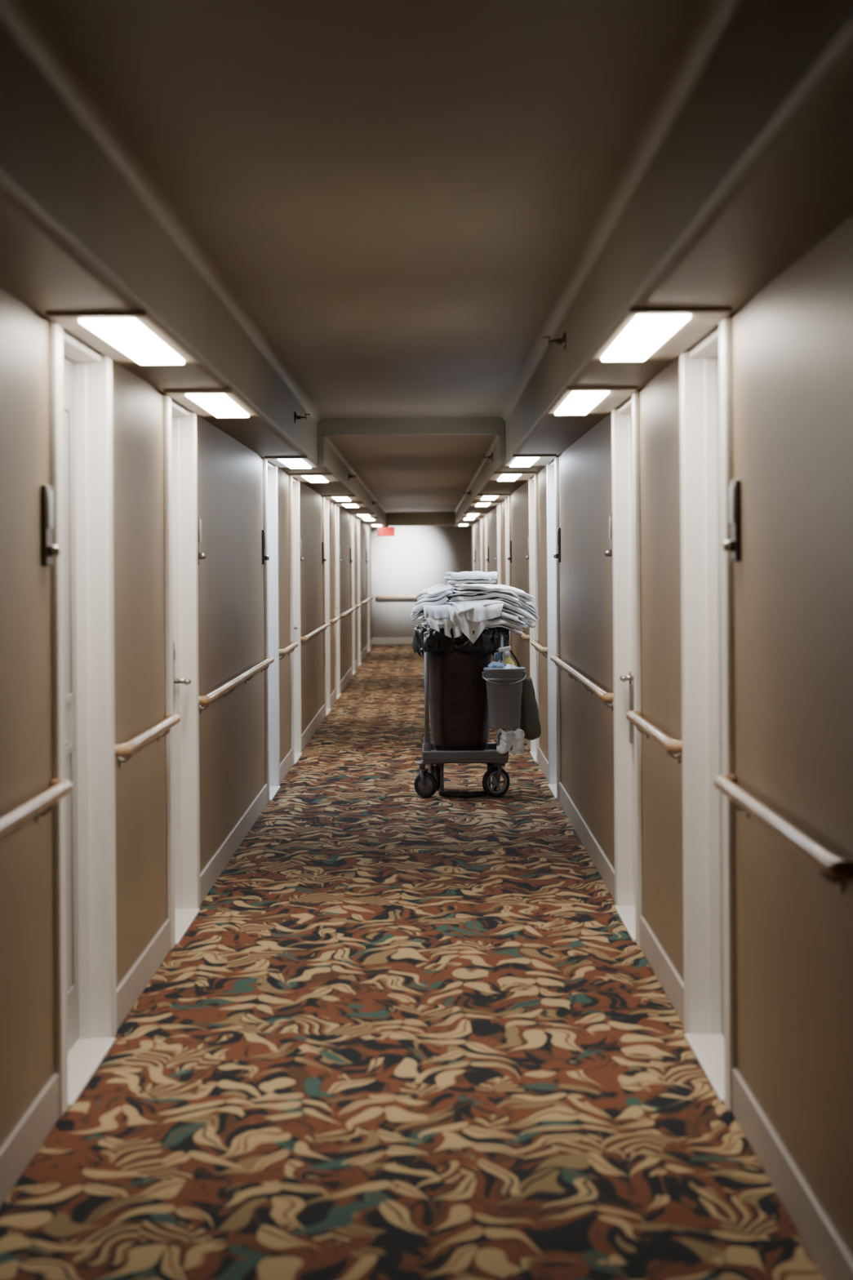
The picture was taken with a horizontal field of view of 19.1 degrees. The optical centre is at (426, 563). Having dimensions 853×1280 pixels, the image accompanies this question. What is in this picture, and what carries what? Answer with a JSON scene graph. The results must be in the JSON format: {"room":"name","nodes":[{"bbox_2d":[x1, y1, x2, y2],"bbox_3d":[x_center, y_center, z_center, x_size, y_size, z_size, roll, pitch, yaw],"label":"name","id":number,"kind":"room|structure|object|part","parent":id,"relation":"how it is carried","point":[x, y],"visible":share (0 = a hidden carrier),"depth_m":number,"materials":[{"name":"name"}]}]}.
{"room":"hotel corridor","nodes":[
{"label":"hotel corridor","id":0,"kind":"room"},
{"bbox_2d":[0,287,372,1146],"bbox_3d":[-1.143,0.258,22.000,0.250,2.500,50.000,0,0,0],"label":"wall","id":1,"kind":"structure","parent":0,"point":[230,474],"depth_m":8.86,"materials":[{"name":"paint"}]},
{"bbox_2d":[0,778,72,838],"bbox_3d":[-0.983,0.629,5.845,0.066,0.094,2.006,0,0,0],"label":"handrail","id":2,"kind":"object","parent":1,"relation":"attached to","point":[46,801],"visible":1,"depth_m":6.24,"materials":[{"name":"brown wood"}]},
{"bbox_2d":[40,484,60,565],"bbox_3d":[-0.999,-0.101,6.750,0.044,0.215,0.110,0,0,0],"label":"number sign","id":3,"kind":"object","parent":1,"relation":"attached to","point":[48,550],"visible":1,"depth_m":6.71,"materials":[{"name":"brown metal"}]},
{"bbox_2d":[65,739,69,746],"bbox_3d":[-1.054,0.472,7.100,0.090,0.270,0.148,0,0,0],"label":"lever","id":4,"kind":"object","parent":1,"relation":"attached to","point":[67,742],"visible":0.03,"depth_m":7.13,"materials":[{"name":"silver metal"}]},
{"bbox_2d":[62,356,79,1051],"bbox_3d":[-1.113,0.430,7.480,0.043,2.120,0.972,0,0,0],"label":"leaf","id":5,"kind":"object","parent":1,"relation":"attached to","point":[68,400],"visible":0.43,"depth_m":7.81,"materials":[{"name":"paint"}]},
{"bbox_2d":[48,319,116,1118],"bbox_3d":[-1.072,0.418,7.480,0.150,2.178,1.220,0,0,0],"label":"door frame","id":6,"kind":"structure","parent":1,"relation":"attached to","point":[93,382],"depth_m":7.95,"materials":[{"name":"paint"}]},
{"bbox_2d":[115,713,180,767],"bbox_3d":[-0.983,0.629,8.970,0.066,0.094,1.716,0,0,0],"label":"handrail","id":7,"kind":"object","parent":1,"relation":"attached to","point":[127,749],"visible":0.95,"depth_m":8.63,"materials":[{"name":"brown wood"}]},
{"bbox_2d":[163,393,199,950],"bbox_3d":[-1.072,0.418,10.460,0.150,2.178,1.220,0,0,0],"label":"door frame","id":8,"kind":"structure","parent":1,"relation":"attached to","point":[180,423],"depth_m":10.95,"materials":[{"name":"paint"}]},
{"bbox_2d":[173,641,191,704],"bbox_3d":[-1.054,0.472,10.850,0.090,0.270,0.148,0,0,0],"label":"lever","id":9,"kind":"object","parent":1,"relation":"attached to","point":[175,681],"visible":0.73,"depth_m":10.88,"materials":[{"name":"silver metal"}]},
{"bbox_2d":[0,637,373,1207],"bbox_3d":[-1.003,1.444,22.000,0.014,0.125,50.000,0,0,0],"label":"baseboard","id":10,"kind":"structure","parent":1,"relation":"attached to","point":[21,1145],"depth_m":8.67,"materials":[{"name":"paint"}]},
{"bbox_2d":[197,515,206,564],"bbox_3d":[-0.999,-0.101,11.210,0.044,0.215,0.110,0,0,0],"label":"number sign","id":11,"kind":"object","parent":1,"relation":"attached to","point":[202,555],"visible":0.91,"depth_m":11.17,"materials":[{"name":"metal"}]},
{"bbox_2d":[198,656,274,714],"bbox_3d":[-0.983,0.629,13.470,0.066,0.094,4.756,0,0,0],"label":"handrail","id":12,"kind":"object","parent":1,"relation":"attached to","point":[228,687],"visible":0.98,"depth_m":12.66,"materials":[{"name":"brown wood"}]},
{"bbox_2d":[262,529,269,564],"bbox_3d":[-0.999,-0.101,15.750,0.044,0.215,0.110,0,0,0],"label":"number sign","id":13,"kind":"object","parent":1,"relation":"attached to","point":[264,557],"visible":1,"depth_m":15.70,"materials":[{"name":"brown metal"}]},
{"bbox_2d":[262,457,279,803],"bbox_3d":[-1.072,0.418,16.480,0.150,2.178,1.220,0,0,0],"label":"door frame","id":14,"kind":"structure","parent":1,"relation":"attached to","point":[270,470],"depth_m":16.97,"materials":[{"name":"paint"}]},
{"bbox_2d":[279,641,298,659],"bbox_3d":[-0.983,0.629,17.970,0.066,0.094,1.716,0,0,0],"label":"handrail","id":15,"kind":"object","parent":1,"relation":"attached to","point":[289,649],"visible":0.94,"depth_m":17.57,"materials":[{"name":"brown wood"}]},
{"bbox_2d":[288,474,302,765],"bbox_3d":[-1.072,0.418,19.460,0.150,2.178,1.220,0,0,0],"label":"door frame","id":16,"kind":"structure","parent":1,"relation":"attached to","point":[294,483],"depth_m":19.95,"materials":[{"name":"paint"}]},
{"bbox_2d":[300,537,304,564],"bbox_3d":[-0.999,-0.101,20.210,0.044,0.215,0.110,0,0,0],"label":"number sign","id":17,"kind":"object","parent":1,"relation":"attached to","point":[301,558],"visible":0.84,"depth_m":20.17,"materials":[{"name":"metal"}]},
{"bbox_2d":[301,622,329,644],"bbox_3d":[-0.983,0.629,22.470,0.066,0.094,4.756,0,0,0],"label":"handrail","id":18,"kind":"object","parent":1,"relation":"attached to","point":[322,628],"visible":0.92,"depth_m":21.76,"materials":[{"name":"brown wood"}]},
{"bbox_2d":[321,542,326,564],"bbox_3d":[-0.999,-0.101,24.750,0.044,0.215,0.110,0,0,0],"label":"number sign","id":19,"kind":"object","parent":1,"relation":"attached to","point":[323,559],"visible":1,"depth_m":24.70,"materials":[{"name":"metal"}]},
{"bbox_2d":[322,495,330,716],"bbox_3d":[-1.072,0.418,25.480,0.150,2.178,1.220,0,0,0],"label":"door frame","id":20,"kind":"structure","parent":1,"relation":"attached to","point":[326,566],"depth_m":25.97,"materials":[{"name":"paint"}]},
{"bbox_2d":[329,616,339,626],"bbox_3d":[-0.983,0.629,26.970,0.066,0.094,1.716,0,0,0],"label":"handrail","id":21,"kind":"object","parent":1,"relation":"attached to","point":[335,619],"visible":0.83,"depth_m":26.52,"materials":[{"name":"brown wood"}]},
{"bbox_2d":[333,502,340,699],"bbox_3d":[-1.072,0.418,28.460,0.150,2.178,1.220,0,0,0],"label":"trim","id":22,"kind":"structure","parent":1,"relation":"attached to","point":[336,525],"depth_m":28.95,"materials":[{"name":"paint"}]},
{"bbox_2d":[339,606,355,620],"bbox_3d":[-0.983,0.629,31.470,0.066,0.094,4.756,0,0,0],"label":"handrail","id":23,"kind":"object","parent":1,"relation":"attached to","point":[351,610],"visible":0.89,"depth_m":30.75,"materials":[{"name":"brown wood"}]},
{"bbox_2d":[350,547,353,564],"bbox_3d":[-0.999,-0.101,33.750,0.044,0.215,0.110,0,0,0],"label":"number sign","id":24,"kind":"object","parent":1,"relation":"attached to","point":[350,548],"visible":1,"depth_m":33.69,"materials":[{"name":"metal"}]},
{"bbox_2d":[350,513,355,675],"bbox_3d":[-1.072,0.418,34.480,0.150,2.178,1.220,0,0,0],"label":"door frame","id":25,"kind":"structure","parent":1,"relation":"attached to","point":[352,517],"depth_m":34.97,"materials":[{"name":"paint"}]},
{"bbox_2d":[355,603,360,610],"bbox_3d":[-0.983,0.629,35.970,0.066,0.094,1.716,0,0,0],"label":"handrail","id":26,"kind":"object","parent":1,"relation":"attached to","point":[357,606],"visible":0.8,"depth_m":35.48,"materials":[{"name":"brown wood"}]},
{"bbox_3d":[-0.981,0.602,35.970,0.062,0.040,1.716,0,0,0],"label":"rail","id":27,"kind":"part","parent":26,"relation":"part of","materials":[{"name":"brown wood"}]},
{"bbox_2d":[355,517,360,666],"bbox_3d":[-1.072,0.418,37.460,0.150,2.178,1.220,0,0,0],"label":"door frame","id":28,"kind":"structure","parent":1,"relation":"attached to","point":[357,521],"depth_m":37.95,"materials":[{"name":"paint"}]},
{"bbox_2d":[360,597,370,606],"bbox_3d":[-0.983,0.629,40.470,0.066,0.094,4.756,0,0,0],"label":"handrail","id":29,"kind":"object","parent":1,"relation":"attached to","point":[367,599],"visible":0.91,"depth_m":39.76,"materials":[{"name":"brown wood"}]},
{"bbox_2d":[365,551,368,564],"bbox_3d":[-0.999,-0.101,42.750,0.044,0.215,0.110,0,0,0],"label":"number sign","id":30,"kind":"object","parent":1,"relation":"attached to","point":[366,561],"visible":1,"depth_m":42.70,"materials":[{"name":"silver metal"}]},
{"bbox_2d":[365,524,369,651],"bbox_3d":[-1.072,0.418,43.480,0.150,2.178,1.220,0,0,0],"label":"door frame","id":31,"kind":"structure","parent":1,"relation":"attached to","point":[366,525],"depth_m":43.97,"materials":[{"name":"paint"}]},
{"bbox_2d":[0,0,387,527],"bbox_3d":[-0.851,-0.830,22.000,0.350,0.332,50.000,0,0,0],"label":"soffit","id":32,"kind":"structure","parent":0,"point":[86,224],"depth_m":6.20,"materials":[{"name":"paint"}]},
{"bbox_2d":[45,310,199,364],"bbox_3d":[-0.870,-0.653,7.450,0.265,0.026,1.580,0,0,0],"label":"ceiling light fixture","id":33,"kind":"object","parent":32,"relation":"attached to","point":[131,336],"visible":1,"depth_m":7.20,"materials":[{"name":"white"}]},
{"bbox_2d":[163,388,260,417],"bbox_3d":[-0.870,-0.653,10.430,0.265,0.026,1.580,0,0,0],"label":"ceiling light fixture","id":34,"kind":"object","parent":32,"relation":"attached to","point":[205,402],"visible":1,"depth_m":10.15,"materials":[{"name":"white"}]},
{"bbox_2d":[264,455,318,468],"bbox_3d":[-0.870,-0.653,16.450,0.265,0.026,1.580,0,0,0],"label":"ceiling light fixture","id":35,"kind":"object","parent":32,"relation":"attached to","point":[296,461],"visible":1,"depth_m":16.09,"materials":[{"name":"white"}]},
{"bbox_2d":[293,411,310,423],"bbox_3d":[-0.706,-0.830,14.400,0.090,0.072,0.072,0,0,0],"label":"sprinkler","id":36,"kind":"object","parent":32,"relation":"attached to","point":[296,417],"visible":1,"depth_m":14.38,"materials":[{"name":"brown metal"}]},
{"bbox_2d":[290,472,339,483],"bbox_3d":[-0.848,-0.653,19.430,0.310,0.026,1.580,0,0,0],"label":"ceiling light fixture","id":37,"kind":"object","parent":32,"relation":"attached to","point":[320,477],"visible":1,"depth_m":19.08,"materials":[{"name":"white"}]},
{"bbox_2d":[323,494,359,501],"bbox_3d":[-0.848,-0.653,25.450,0.310,0.026,1.580,0,0,0],"label":"ceiling light fixture","id":38,"kind":"object","parent":32,"relation":"attached to","point":[344,497],"visible":1,"depth_m":25.00,"materials":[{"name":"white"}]},
{"bbox_2d":[334,502,366,507],"bbox_3d":[-0.848,-0.653,28.430,0.310,0.026,1.580,0,0,0],"label":"ceiling light fixture","id":39,"kind":"object","parent":32,"relation":"attached to","point":[353,504],"visible":1,"depth_m":28.11,"materials":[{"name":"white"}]},
{"bbox_2d":[348,472,358,480],"bbox_3d":[-0.660,-0.785,22.900,0.090,0.072,0.072,0,0,0],"label":"sprinkler","id":40,"kind":"object","parent":32,"relation":"attached to","point":[349,475],"visible":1,"depth_m":22.88,"materials":[{"name":"brown metal"}]},
{"bbox_2d":[351,513,376,517],"bbox_3d":[-0.848,-0.653,34.450,0.310,0.026,1.580,0,0,0],"label":"ceiling light fixture","id":41,"kind":"object","parent":32,"relation":"attached to","point":[361,515],"visible":1,"depth_m":33.92,"materials":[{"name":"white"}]},
{"bbox_2d":[357,517,380,520],"bbox_3d":[-0.848,-0.653,37.430,0.310,0.026,1.580,0,0,0],"label":"ceiling light fixture","id":42,"kind":"object","parent":32,"relation":"attached to","point":[359,518],"visible":0.96,"depth_m":37.02,"materials":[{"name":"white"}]},
{"bbox_2d":[367,524,386,526],"bbox_3d":[-0.848,-0.653,43.450,0.310,0.026,1.580,0,0,0],"label":"ceiling light fixture","id":43,"kind":"object","parent":32,"relation":"attached to","point":[370,525],"visible":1,"depth_m":42.75,"materials":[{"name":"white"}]},
{"bbox_2d":[377,524,394,536],"bbox_3d":[-0.704,-0.568,43.895,0.300,0.195,0.049,0,0,0],"label":"exit sign","id":44,"kind":"object","parent":32,"relation":"attached to","point":[387,531],"visible":0.94,"depth_m":43.88,"materials":[{"name":"red plastic"}]},
{"bbox_3d":[-0.704,-0.550,43.878,0.270,0.134,0.004,0,0,0],"label":"red panel","id":45,"kind":"part","parent":44,"relation":"part of","materials":[{"name":"red plastic"}]},
{"bbox_2d":[29,0,702,512],"bbox_3d":[-0.100,-0.992,22.100,2.453,0.215,50.200,0,0,0],"label":"ceiling","id":46,"kind":"structure","parent":0,"point":[402,197],"depth_m":6.30,"materials":[{"name":"paint"}]},
{"bbox_2d":[386,512,455,525],"bbox_3d":[-0.103,-0.782,44.450,1.295,0.245,0.300,0,0,0],"label":"ceiling bulkhead","id":47,"kind":"object","parent":46,"relation":"attached to","point":[392,518],"depth_m":44.30,"materials":[{"name":"beige paint"}]},
{"bbox_2d":[0,644,825,1279],"bbox_3d":[-0.083,1.551,22.000,2.453,0.100,50.000,0,0,0],"label":"floor","id":48,"kind":"structure","parent":0,"point":[400,1033],"depth_m":7.38,"materials":[{"name":"carpet"}]},
{"bbox_2d":[67,1037,115,1108],"bbox_3d":[-1.060,1.500,7.480,0.160,0.014,0.976,0,0,0],"label":"threshold","id":49,"kind":"object","parent":48,"relation":"on","point":[85,1056],"visible":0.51,"depth_m":7.59,"materials":[{"name":"paint"}]},
{"bbox_2d":[174,908,199,945],"bbox_3d":[-1.060,1.500,10.460,0.160,0.014,0.976,0,0,0],"label":"threshold","id":50,"kind":"object","parent":48,"relation":"on","point":[184,917],"visible":0.49,"depth_m":10.58,"materials":[{"name":"paint"}]},
{"bbox_2d":[269,786,279,801],"bbox_3d":[-1.060,1.500,16.480,0.160,0.014,0.976,0,0,0],"label":"threshold","id":51,"kind":"object","parent":48,"relation":"on","point":[273,789],"visible":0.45,"depth_m":16.60,"materials":[{"name":"paint"}]},
{"bbox_2d":[294,752,302,764],"bbox_3d":[-1.060,1.500,19.460,0.160,0.014,0.976,0,0,0],"label":"threshold","id":52,"kind":"object","parent":48,"relation":"on","point":[297,755],"visible":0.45,"depth_m":19.57,"materials":[{"name":"paint"}]},
{"bbox_2d":[326,708,331,715],"bbox_3d":[-1.060,1.500,25.480,0.160,0.014,0.976,0,0,0],"label":"threshold","id":53,"kind":"object","parent":48,"relation":"on","point":[328,710],"visible":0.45,"depth_m":25.59,"materials":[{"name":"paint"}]},
{"bbox_2d":[411,624,541,798],"bbox_3d":[0.322,0.948,16.478,0.830,1.100,0.894,0,0,0],"label":"cart","id":54,"kind":"object","parent":48,"relation":"on","point":[455,687],"visible":0.89,"depth_m":16.17,"materials":[{"name":"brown plastic"}]},
{"bbox_3d":[0.241,0.826,16.511,0.528,0.845,0.829,0,0,0],"label":"tubular frame","id":55,"kind":"part","parent":54,"relation":"part of","materials":[{"name":"grey metal"}]},
{"bbox_2d":[409,570,539,643],"bbox_3d":[0.315,0.280,16.398,0.812,0.460,0.782,0,0,5],"label":"linens","id":56,"kind":"object","parent":54,"relation":"on","point":[464,608],"visible":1,"depth_m":16.14,"materials":[{"name":"white fabric"}]},
{"bbox_2d":[482,652,526,728],"bbox_3d":[0.491,0.800,15.940,0.273,0.470,0.264,0,0,0],"label":"plastic bucket","id":57,"kind":"object","parent":54,"relation":"hanging from","point":[504,682],"visible":1,"depth_m":15.85,"materials":[{"name":"grey plastic"}]},
{"bbox_3d":[0.490,0.734,15.872,0.276,0.066,0.115,0,0,0],"label":"bail handle","id":58,"kind":"part","parent":57,"relation":"part of","materials":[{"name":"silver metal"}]},
{"bbox_2d":[496,646,515,666],"bbox_3d":[0.509,0.643,15.985,0.137,0.238,0.080,0,0,0],"label":"spray bottle","id":59,"kind":"object","parent":57,"relation":"in","point":[508,660],"visible":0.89,"depth_m":15.97,"materials":[{"name":"yellow plastic"}]},
{"bbox_2d":[529,751,536,762],"bbox_3d":[0.893,1.487,19.460,0.160,0.014,0.976,0,0,0],"label":"threshold","id":60,"kind":"object","parent":48,"relation":"on","point":[533,753],"visible":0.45,"depth_m":19.57,"materials":[{"name":"paint"}]},
{"bbox_2d":[547,783,556,799],"bbox_3d":[0.893,1.487,16.480,0.160,0.014,0.976,0,0,0],"label":"threshold","id":61,"kind":"object","parent":48,"relation":"on","point":[553,787],"visible":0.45,"depth_m":16.59,"materials":[{"name":"paint"}]},
{"bbox_2d":[614,905,635,942],"bbox_3d":[0.893,1.487,10.460,0.160,0.014,0.976,0,0,0],"label":"threshold","id":62,"kind":"object","parent":48,"relation":"on","point":[626,913],"visible":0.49,"depth_m":10.58,"materials":[{"name":"paint"}]},
{"bbox_2d":[684,1033,724,1103],"bbox_3d":[0.893,1.487,7.480,0.160,0.014,0.976,0,0,0],"label":"threshold","id":63,"kind":"object","parent":48,"relation":"on","point":[708,1049],"visible":0.49,"depth_m":7.60,"materials":[{"name":"paint"}]},
{"bbox_2d":[371,525,471,637],"bbox_3d":[-0.092,0.251,47.100,2.453,2.500,0.200,0,0,0],"label":"wall","id":64,"kind":"structure","parent":0,"point":[417,558],"depth_m":47.00,"materials":[{"name":"paint"}]},
{"bbox_2d":[373,636,413,644],"bbox_3d":[-0.084,1.436,46.993,1.853,0.130,0.014,0,0,0],"label":"baseboard","id":65,"kind":"structure","parent":64,"relation":"attached to","point":[375,640],"depth_m":46.98,"materials":[{"name":"paint"}]},
{"bbox_2d":[376,595,417,598],"bbox_3d":[-0.089,0.621,46.953,1.701,0.047,0.085,0,0,0],"label":"handrail","id":66,"kind":"object","parent":64,"relation":"attached to","point":[377,597],"visible":0.44,"depth_m":46.92,"materials":[{"name":"brown wood"}]},
{"bbox_2d":[453,0,852,527],"bbox_3d":[0.651,-0.841,22.000,0.353,0.332,50.000,0,0,0],"label":"soffit","id":67,"kind":"structure","parent":0,"point":[740,164],"depth_m":5.23,"materials":[{"name":"paint"}]},
{"bbox_2d":[454,523,474,525],"bbox_3d":[0.650,-0.664,43.450,0.313,0.026,1.580,0,0,0],"label":"ceiling light fixture","id":68,"kind":"object","parent":67,"relation":"attached to","point":[455,524],"visible":0.98,"depth_m":43.05,"materials":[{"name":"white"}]},
{"bbox_2d":[459,516,482,519],"bbox_3d":[0.650,-0.664,37.430,0.313,0.026,1.580,0,0,0],"label":"ceiling light fixture","id":69,"kind":"object","parent":67,"relation":"attached to","point":[460,517],"visible":0.96,"depth_m":36.92,"materials":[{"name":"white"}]},
{"bbox_2d":[462,512,487,516],"bbox_3d":[0.650,-0.664,34.450,0.313,0.026,1.580,0,0,0],"label":"ceiling light fixture","id":70,"kind":"object","parent":67,"relation":"attached to","point":[468,514],"visible":1,"depth_m":33.90,"materials":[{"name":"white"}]},
{"bbox_2d":[469,501,500,506],"bbox_3d":[0.650,-0.664,28.430,0.313,0.026,1.580,0,0,0],"label":"ceiling light fixture","id":71,"kind":"object","parent":67,"relation":"attached to","point":[477,504],"visible":1,"depth_m":27.88,"materials":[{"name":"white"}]},
{"bbox_2d":[480,452,493,462],"bbox_3d":[0.459,-0.803,19.200,0.090,0.072,0.072,0,0,0],"label":"sprinkler","id":72,"kind":"object","parent":67,"relation":"attached to","point":[491,456],"visible":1,"depth_m":19.18,"materials":[{"name":"brown metal"}]},
{"bbox_2d":[474,493,509,500],"bbox_3d":[0.650,-0.664,25.450,0.313,0.026,1.580,0,0,0],"label":"ceiling light fixture","id":73,"kind":"object","parent":67,"relation":"attached to","point":[479,496],"visible":1,"depth_m":25.05,"materials":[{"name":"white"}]},
{"bbox_2d":[488,471,536,481],"bbox_3d":[0.650,-0.664,19.430,0.313,0.026,1.580,0,0,0],"label":"ceiling light fixture","id":74,"kind":"object","parent":67,"relation":"attached to","point":[495,476],"visible":1,"depth_m":19.11,"materials":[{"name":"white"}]},
{"bbox_2d":[504,453,556,467],"bbox_3d":[0.670,-0.664,16.450,0.273,0.026,1.580,0,0,0],"label":"ceiling light fixture","id":75,"kind":"object","parent":67,"relation":"attached to","point":[516,460],"visible":1,"depth_m":16.08,"materials":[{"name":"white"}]},
{"bbox_2d":[542,332,565,350],"bbox_3d":[0.499,-0.869,9.900,0.090,0.072,0.072,0,0,0],"label":"sprinkler","id":76,"kind":"object","parent":67,"relation":"attached to","point":[562,340],"visible":1,"depth_m":9.88,"materials":[{"name":"brown metal"}]},
{"bbox_2d":[546,386,638,415],"bbox_3d":[0.670,-0.664,10.430,0.273,0.026,1.580,0,0,0],"label":"ceiling light fixture","id":77,"kind":"object","parent":67,"relation":"attached to","point":[573,400],"visible":1,"depth_m":10.16,"materials":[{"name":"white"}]},
{"bbox_2d":[590,306,733,361],"bbox_3d":[0.670,-0.664,7.450,0.273,0.026,1.580,0,0,0],"label":"ceiling light fixture","id":78,"kind":"object","parent":67,"relation":"attached to","point":[642,334],"visible":1,"depth_m":7.18,"materials":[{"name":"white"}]},
{"bbox_2d":[471,215,852,1257],"bbox_3d":[0.960,0.243,22.000,0.250,2.500,50.000,0,0,0],"label":"wall","id":79,"kind":"structure","parent":0,"point":[792,341],"depth_m":6.14,"materials":[{"name":"paint"}]},
{"bbox_2d":[472,523,475,571],"bbox_3d":[0.891,0.405,43.480,0.150,2.178,1.220,0,0,0],"label":"trim","id":80,"kind":"structure","parent":79,"relation":"attached to","point":[473,525],"depth_m":43.97,"materials":[{"name":"paint"}]},
{"bbox_2d":[480,516,484,572],"bbox_3d":[0.891,0.405,37.460,0.150,2.178,1.220,0,0,0],"label":"door frame","id":81,"kind":"structure","parent":79,"relation":"attached to","point":[482,518],"depth_m":37.95,"materials":[{"name":"paint"}]},
{"bbox_2d":[484,512,488,572],"bbox_3d":[0.891,0.405,34.480,0.150,2.178,1.220,0,0,0],"label":"trim","id":82,"kind":"structure","parent":79,"relation":"attached to","point":[486,537],"depth_m":34.97,"materials":[{"name":"paint"}]},
{"bbox_2d":[485,546,488,562],"bbox_3d":[0.810,-0.113,33.750,0.044,0.215,0.110,0,0,0],"label":"number sign","id":83,"kind":"object","parent":79,"relation":"attached to","point":[487,558],"visible":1,"depth_m":33.71,"materials":[{"name":"brown metal"}]},
{"bbox_2d":[497,502,502,584],"bbox_3d":[0.891,0.405,28.460,0.150,2.178,1.220,0,0,0],"label":"trim","id":84,"kind":"structure","parent":79,"relation":"attached to","point":[500,505],"depth_m":28.95,"materials":[{"name":"paint"}]},
{"bbox_2d":[505,494,511,658],"bbox_3d":[0.891,0.405,25.480,0.150,2.178,1.220,0,0,0],"label":"trim","id":85,"kind":"structure","parent":79,"relation":"attached to","point":[508,500],"depth_m":25.97,"materials":[{"name":"paint"}]},
{"bbox_2d":[506,540,511,562],"bbox_3d":[0.810,-0.113,24.750,0.044,0.215,0.110,0,0,0],"label":"number sign","id":86,"kind":"object","parent":79,"relation":"attached to","point":[510,541],"visible":1,"depth_m":24.69,"materials":[{"name":"brown metal"}]},
{"bbox_2d":[515,629,529,643],"bbox_3d":[0.804,0.616,22.470,0.066,0.094,4.756,0,0,0],"label":"handrail","id":87,"kind":"object","parent":79,"relation":"attached to","point":[524,636],"visible":0.44,"depth_m":20.32,"materials":[{"name":"brown wood"}]},
{"bbox_2d":[525,535,528,562],"bbox_3d":[0.810,-0.113,20.210,0.044,0.215,0.110,0,0,0],"label":"number sign","id":88,"kind":"object","parent":79,"relation":"attached to","point":[526,557],"visible":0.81,"depth_m":20.17,"materials":[{"name":"brown metal"}]},
{"bbox_2d":[528,472,539,764],"bbox_3d":[0.891,0.405,19.460,0.150,2.178,1.220,0,0,0],"label":"trim","id":89,"kind":"structure","parent":79,"relation":"attached to","point":[532,482],"depth_m":19.95,"materials":[{"name":"paint"}]},
{"bbox_2d":[530,640,547,657],"bbox_3d":[0.804,0.616,17.970,0.066,0.094,1.716,0,0,0],"label":"handrail","id":90,"kind":"object","parent":79,"relation":"attached to","point":[535,643],"visible":0.91,"depth_m":17.52,"materials":[{"name":"brown wood"}]},
{"bbox_2d":[546,455,560,801],"bbox_3d":[0.891,0.405,16.480,0.150,2.178,1.220,0,0,0],"label":"door frame","id":91,"kind":"structure","parent":79,"relation":"attached to","point":[552,468],"depth_m":16.97,"materials":[{"name":"paint"}]},
{"bbox_2d":[553,527,560,562],"bbox_3d":[0.810,-0.113,15.750,0.044,0.215,0.110,0,0,0],"label":"number sign","id":92,"kind":"object","parent":79,"relation":"attached to","point":[557,555],"visible":1,"depth_m":15.70,"materials":[{"name":"brown metal"}]},
{"bbox_2d":[550,653,613,711],"bbox_3d":[0.804,0.616,13.470,0.066,0.094,4.756,0,0,0],"label":"handrail","id":93,"kind":"object","parent":79,"relation":"attached to","point":[588,685],"visible":0.98,"depth_m":12.55,"materials":[{"name":"brown wood"}]},
{"bbox_2d":[604,513,612,561],"bbox_3d":[0.810,-0.113,11.210,0.044,0.215,0.110,0,0,0],"label":"number sign","id":94,"kind":"object","parent":79,"relation":"attached to","point":[608,553],"visible":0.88,"depth_m":11.17,"materials":[{"name":"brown metal"}]},
{"bbox_2d":[619,675,633,681],"bbox_3d":[0.874,0.459,10.850,0.090,0.270,0.148,0,0,0],"label":"lever","id":95,"kind":"object","parent":79,"relation":"attached to","point":[624,677],"visible":0.23,"depth_m":10.88,"materials":[{"name":"silver metal"}]},
{"bbox_2d":[628,671,631,743],"bbox_3d":[0.877,0.619,10.896,0.006,0.310,0.090,0,0,0],"label":"tag","id":96,"kind":"object","parent":95,"relation":"hanging from","point":[629,673],"visible":0.94,"depth_m":10.87,"materials":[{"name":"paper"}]},
{"bbox_2d":[611,389,643,946],"bbox_3d":[0.891,0.405,10.460,0.150,2.178,1.220,0,0,0],"label":"door frame","id":97,"kind":"structure","parent":79,"relation":"attached to","point":[625,444],"depth_m":10.95,"materials":[{"name":"paint"}]},
{"bbox_2d":[626,710,682,764],"bbox_3d":[0.804,0.616,8.970,0.066,0.094,1.716,0,0,0],"label":"handrail","id":98,"kind":"object","parent":79,"relation":"attached to","point":[642,726],"visible":0.94,"depth_m":8.58,"materials":[{"name":"brown wood"}]},
{"bbox_2d":[518,722,852,1279],"bbox_3d":[0.836,1.432,22.000,0.014,0.125,50.000,0,0,0],"label":"baseboard","id":99,"kind":"structure","parent":79,"relation":"attached to","point":[828,1250],"depth_m":6.25,"materials":[{"name":"paint"}]},
{"bbox_2d":[679,314,736,1113],"bbox_3d":[0.891,0.405,7.480,0.150,2.178,1.220,0,0,0],"label":"door frame","id":100,"kind":"structure","parent":79,"relation":"attached to","point":[698,367],"depth_m":7.95,"materials":[{"name":"paint"}]},
{"bbox_2d":[715,356,724,1036],"bbox_3d":[0.932,0.415,7.480,0.043,2.120,0.972,0,0,0],"label":"leaf","id":101,"kind":"object","parent":79,"relation":"attached to","point":[717,360],"visible":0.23,"depth_m":7.91,"materials":[{"name":"paint"}]},
{"bbox_2d":[722,480,741,560],"bbox_3d":[0.810,-0.113,6.750,0.044,0.215,0.110,0,0,0],"label":"number sign","id":102,"kind":"object","parent":79,"relation":"attached to","point":[734,545],"visible":1,"depth_m":6.70,"materials":[{"name":"brown metal"}]},
{"bbox_2d":[713,773,852,892],"bbox_3d":[0.804,0.616,5.845,0.066,0.094,2.006,0,0,0],"label":"handrail","id":103,"kind":"object","parent":79,"relation":"attached to","point":[835,870],"visible":1,"depth_m":5.42,"materials":[{"name":"brown wood"}]}
]}

